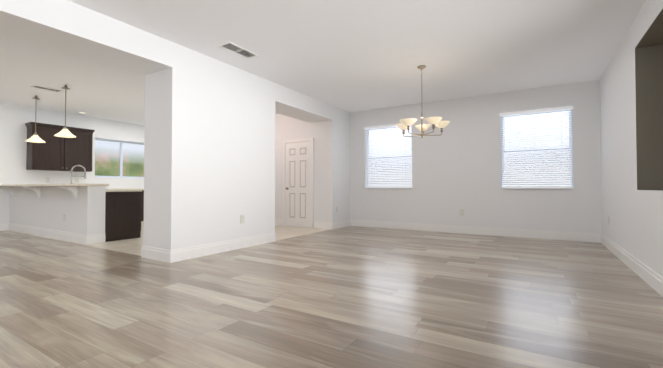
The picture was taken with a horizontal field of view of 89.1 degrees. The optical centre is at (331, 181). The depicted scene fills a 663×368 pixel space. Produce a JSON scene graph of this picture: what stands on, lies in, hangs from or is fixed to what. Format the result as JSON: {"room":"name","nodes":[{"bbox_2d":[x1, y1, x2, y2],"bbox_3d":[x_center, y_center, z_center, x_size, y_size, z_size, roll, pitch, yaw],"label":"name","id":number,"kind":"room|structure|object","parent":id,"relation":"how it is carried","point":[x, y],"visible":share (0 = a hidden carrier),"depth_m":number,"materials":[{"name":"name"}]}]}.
{"room":"empty living room","nodes":[
{"label":"empty living room","id":0,"kind":"room"},
{"bbox_2d":[10,186,105,234],"bbox_3d":[-5.524,0.581,6.643,3.630,0.970,0.270,-1,-1,31],"label":"wall","id":1,"kind":"structure","parent":0,"point":[84,211],"depth_m":6.10,"materials":[{"name":"white paint"}]},
{"bbox_2d":[8,223,87,244],"bbox_3d":[-5.578,0.984,6.501,3.616,0.158,0.016,-1,-1,31],"label":"baseboard","id":2,"kind":"structure","parent":1,"relation":"attached to","point":[61,235],"depth_m":6.29,"materials":[{"name":"white paint"}]},
{"bbox_2d":[0,183,108,198],"bbox_3d":[-5.565,0.186,6.534,3.679,0.266,0.590,-1,-1,31],"label":"countertop","id":3,"kind":"structure","parent":1,"relation":"on","point":[70,187],"depth_m":5.93,"materials":[{"name":"beige stone"}]},
{"bbox_2d":[71,165,86,182],"bbox_3d":[-5.082,-0.090,6.779,0.133,0.494,0.294,-1,-1,31],"label":"kitchen faucet","id":4,"kind":"object","parent":3,"relation":"on","point":[84,176],"visible":0.92,"depth_m":6.80,"materials":[{"name":"silver metal"}]},
{"bbox_2d":[0,103,144,223],"bbox_3d":[-7.838,-0.336,6.545,0.200,2.800,10.420,-1,-1,31],"label":"wall","id":5,"kind":"structure","parent":0,"point":[14,119],"depth_m":7.94,"materials":[{"name":"white paint"}]},
{"bbox_2d":[0,223,7,230],"bbox_3d":[-8.800,0.954,4.742,0.016,0.158,6.379,-1,-1,31],"label":"baseboard","id":6,"kind":"structure","parent":5,"relation":"attached to","point":[4,226],"depth_m":7.38,"materials":[{"name":"white paint"}]},
{"bbox_2d":[26,122,92,171],"bbox_3d":[-6.540,-0.768,8.150,0.346,1.020,1.200,-1,-1,31],"label":"upper cabinet","id":7,"kind":"object","parent":5,"relation":"attached to","point":[53,153],"depth_m":7.96,"materials":[{"name":"brown wood"}]},
{"bbox_2d":[95,138,143,177],"bbox_3d":[-6.003,-0.628,9.607,0.060,1.050,1.450,-1,-1,31],"label":"kitchen window","id":8,"kind":"structure","parent":5,"relation":"in","point":[120,169],"depth_m":9.59,"materials":[{"name":"clear plastic"}]},
{"bbox_2d":[95,177,143,178],"bbox_3d":[-5.926,-0.091,9.551,0.119,0.024,1.446,-1,-1,31],"label":"window sill","id":9,"kind":"structure","parent":5,"relation":"attached to","point":[120,178],"depth_m":9.48,"materials":[{"name":"white paint"}]},
{"bbox_2d":[143,42,274,249],"bbox_3d":[-1.774,-0.358,5.268,0.620,2.800,1.970,-1,-1,31],"label":"wall","id":10,"kind":"structure","parent":0,"point":[209,154],"depth_m":4.71,"materials":[{"name":"white paint"}]},
{"bbox_2d":[141,246,167,262],"bbox_3d":[-2.301,0.948,4.401,0.600,0.158,0.016,-1,-1,31],"label":"baseboard","id":11,"kind":"structure","parent":10,"relation":"attached to","point":[153,253],"depth_m":4.40,"materials":[{"name":"white paint"}]},
{"bbox_2d":[168,232,275,262],"bbox_3d":[-1.502,0.959,5.078,0.017,0.158,2.004,-1,-1,31],"label":"baseboard","id":12,"kind":"structure","parent":10,"relation":"attached to","point":[176,255],"depth_m":4.84,"materials":[{"name":"white paint"}]},
{"bbox_2d":[240,215,244,223],"bbox_3d":[-1.393,0.592,5.270,0.010,0.136,0.084,-1,-1,31],"label":"electrical outlet","id":13,"kind":"object","parent":10,"relation":"attached to","point":[242,219],"visible":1,"depth_m":5.26,"materials":[{"name":"white plastic"}]},
{"bbox_2d":[275,114,309,218],"bbox_3d":[-1.278,-0.301,8.521,1.930,2.800,0.200,-1,-1,31],"label":"wall","id":14,"kind":"structure","parent":0,"point":[288,128],"depth_m":8.38,"materials":[{"name":"white paint"}]},
{"bbox_2d":[275,219,282,225],"bbox_3d":[-1.590,1.020,8.561,0.930,0.158,0.016,-1,-1,31],"label":"baseboard","id":15,"kind":"structure","parent":14,"relation":"attached to","point":[277,221],"depth_m":8.38,"materials":[{"name":"white paint"}]},
{"bbox_2d":[283,138,313,227],"bbox_3d":[-0.821,0.038,8.059,0.905,2.104,0.099,-1,-1,31],"label":"hall door","id":16,"kind":"structure","parent":14,"relation":"in","point":[298,182],"depth_m":8.06,"materials":[{"name":"white paint"}]},
{"bbox_2d":[275,83,331,121],"bbox_3d":[-0.751,-1.569,6.961,0.620,0.320,1.950,-1,-1,31],"label":"wall","id":17,"kind":"structure","parent":0,"point":[294,104],"depth_m":6.80,"materials":[{"name":"white paint"}]},
{"bbox_2d":[0,0,645,124],"bbox_3d":[-2.768,-1.856,3.956,11.580,0.150,11.250,-1,-1,31],"label":"ceiling","id":18,"kind":"structure","parent":0,"point":[350,56],"depth_m":4.52,"materials":[{"name":"white paint"}]},
{"bbox_2d":[25,95,45,142],"bbox_3d":[-5.957,-1.264,6.782,0.320,0.934,0.320,-1,-1,31],"label":"pendant light","id":19,"kind":"object","parent":18,"relation":"hanging from","point":[35,138],"visible":1,"depth_m":6.76,"materials":[{"name":"white glass"}]},
{"bbox_2d":[31,85,62,92],"bbox_3d":[-5.325,-1.733,6.309,0.190,0.013,0.420,-1,-1,31],"label":"ceiling vent","id":20,"kind":"object","parent":18,"relation":"in","point":[46,88],"visible":0.98,"depth_m":6.28,"materials":[{"name":"white plastic"}]},
{"bbox_2d":[54,85,75,137],"bbox_3d":[-4.797,-1.276,6.072,0.320,0.934,0.320,-1,-1,31],"label":"pendant light","id":21,"kind":"object","parent":18,"relation":"hanging from","point":[65,132],"visible":1,"depth_m":6.07,"materials":[{"name":"white glass"}]},
{"bbox_2d":[0,0,172,74],"bbox_3d":[-3.932,-1.659,1.762,0.620,0.320,6.300,-1,-1,31],"label":"header beam","id":22,"kind":"structure","parent":18,"relation":"attached to","point":[69,27],"depth_m":3.56,"materials":[{"name":"white paint"}]},
{"bbox_2d":[218,41,257,58],"bbox_3d":[-1.248,-1.764,4.542,0.210,0.013,0.520,-1,-1,31],"label":"ceiling vent","id":23,"kind":"object","parent":18,"relation":"in","point":[237,49],"visible":1,"depth_m":4.53,"materials":[{"name":"white plastic"}]},
{"bbox_2d":[396,65,449,137],"bbox_3d":[1.368,-1.210,5.169,0.808,1.099,0.820,-1,-1,31],"label":"dining chandelier","id":24,"kind":"object","parent":18,"relation":"hanging from","point":[405,124],"visible":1,"depth_m":5.10,"materials":[{"name":"beige glass"}]},
{"bbox_2d":[310,106,349,228],"bbox_3d":[-0.025,-0.308,8.125,0.620,2.800,0.830,-1,-1,31],"label":"wall","id":25,"kind":"structure","parent":0,"point":[331,165],"depth_m":7.80,"materials":[{"name":"white paint"}]},
{"bbox_2d":[314,221,331,228],"bbox_3d":[-0.202,1.005,7.712,0.476,0.158,0.016,-1,-1,31],"label":"baseboard","id":26,"kind":"structure","parent":25,"relation":"attached to","point":[322,225],"depth_m":7.71,"materials":[{"name":"white paint"}]},
{"bbox_2d":[333,219,351,228],"bbox_3d":[0.232,1.009,7.911,0.017,0.158,0.807,-1,-1,31],"label":"baseboard","id":27,"kind":"structure","parent":25,"relation":"attached to","point":[345,223],"depth_m":7.94,"materials":[{"name":"white paint"}]},
{"bbox_2d":[0,226,662,367],"bbox_3d":[-2.768,1.078,3.905,11.580,0.120,11.250,-1,-1,31],"label":"floor","id":28,"kind":"structure","parent":0,"point":[356,297],"depth_m":2.71,"materials":[{"name":"wood"}]},
{"bbox_2d":[8,221,308,255],"bbox_3d":[-3.835,1.082,7.670,5.430,0.004,3.880,-1,-1,31],"label":"kitchen tile floor","id":29,"kind":"structure","parent":28,"relation":"on","point":[132,246],"depth_m":5.67,"materials":[{"name":"beige tile"}]},
{"bbox_2d":[105,189,143,240],"bbox_3d":[-3.965,0.621,6.221,0.491,0.864,0.638,-1,-1,31],"label":"base cabinet","id":30,"kind":"object","parent":29,"relation":"on","point":[124,213],"depth_m":6.09,"materials":[{"name":"brown wood"}]},
{"bbox_2d":[141,205,143,220],"bbox_3d":[-5.597,0.676,9.389,0.637,0.864,0.600,-1,-1,31],"label":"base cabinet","id":31,"kind":"object","parent":29,"relation":"on","point":[142,206],"depth_m":9.35,"materials":[{"name":"brown wood"}]},
{"bbox_2d":[276,228,330,240],"bbox_3d":[-0.760,1.069,6.920,0.601,0.004,1.950,-1,-1,31],"label":"floor","id":32,"kind":"structure","parent":28,"relation":"on","point":[291,234],"depth_m":7.05,"materials":[{"name":"beige tile"}]},
{"bbox_2d":[350,80,601,233],"bbox_3d":[2.517,-0.325,7.173,5.950,2.800,0.200,-1,-1,31],"label":"wall","id":33,"kind":"structure","parent":0,"point":[456,166],"depth_m":6.79,"materials":[{"name":"white paint"}]},
{"bbox_2d":[365,188,411,188],"bbox_3d":[1.318,0.156,7.821,1.156,0.020,0.129,-1,-1,31],"label":"window sill","id":34,"kind":"structure","parent":33,"relation":"attached to","point":[388,188],"depth_m":7.75,"materials":[{"name":"white paint"}]},
{"bbox_2d":[367,125,411,186],"bbox_3d":[1.368,-0.567,7.915,1.160,1.470,0.060,-1,-1,31],"label":"window","id":35,"kind":"structure","parent":33,"relation":"in","point":[385,152],"depth_m":7.98,"materials":[{"name":"clear plastic"}]},
{"bbox_2d":[364,124,411,187],"bbox_3d":[1.314,-0.583,7.827,1.184,1.450,0.097,-1,-1,31],"label":"window blind","id":36,"kind":"object","parent":35,"relation":"attached to","point":[405,183],"visible":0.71,"depth_m":7.84,"materials":[{"name":"white plastic"}]},
{"bbox_2d":[352,220,599,242],"bbox_3d":[2.516,0.993,7.022,4.840,0.158,0.016,-1,-1,31],"label":"baseboard","id":37,"kind":"structure","parent":33,"relation":"attached to","point":[507,232],"depth_m":6.66,"materials":[{"name":"white paint"}]},
{"bbox_2d":[501,110,572,187],"bbox_3d":[3.863,-0.594,6.389,1.150,1.470,0.060,-1,-1,31],"label":"window","id":38,"kind":"structure","parent":33,"relation":"in","point":[539,145],"depth_m":6.35,"materials":[{"name":"clear plastic"}]},
{"bbox_2d":[499,106,572,187],"bbox_3d":[3.809,-0.609,6.301,1.174,1.450,0.097,-1,-1,31],"label":"window blind","id":39,"kind":"object","parent":38,"relation":"attached to","point":[513,171],"visible":0.96,"depth_m":6.29,"materials":[{"name":"white plastic"}]},
{"bbox_2d":[501,188,572,188],"bbox_3d":[3.813,0.130,6.295,1.146,0.020,0.129,-1,-1,31],"label":"window sill","id":40,"kind":"structure","parent":33,"relation":"attached to","point":[536,188],"depth_m":6.23,"materials":[{"name":"white paint"}]},
{"bbox_2d":[600,0,662,276],"bbox_3d":[1.905,-0.433,0.954,0.400,2.800,11.050,-1,-1,31],"label":"wall","id":41,"kind":"structure","parent":0,"point":[634,227],"depth_m":4.09,"materials":[{"name":"white paint"}]},
{"bbox_2d":[600,234,662,296],"bbox_3d":[1.727,0.889,1.039,0.016,0.158,11.049,-1,-1,31],"label":"baseboard","id":42,"kind":"structure","parent":41,"relation":"attached to","point":[649,276],"depth_m":3.68,"materials":[{"name":"white paint"}]},
{"bbox_2d":[635,9,662,189],"bbox_3d":[3.119,-0.704,2.942,0.396,1.566,1.556,-1,-1,31],"label":"wall niche","id":43,"kind":"object","parent":41,"relation":"attached to","point":[649,86],"visible":1,"depth_m":3.64,"materials":[{"name":"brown paint"}]},
{"label":"outside","id":44,"kind":"structure","parent":0,"visible":0},
{"bbox_2d":[95,140,143,176],"bbox_3d":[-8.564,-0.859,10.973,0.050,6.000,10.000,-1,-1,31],"label":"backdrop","id":45,"kind":"structure","parent":44,"point":[106,168],"depth_m":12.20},
{"bbox_2d":[369,111,568,186],"bbox_3d":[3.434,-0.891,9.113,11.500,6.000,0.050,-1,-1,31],"label":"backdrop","id":46,"kind":"structure","parent":44,"point":[504,153],"depth_m":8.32,"materials":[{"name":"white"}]}
]}

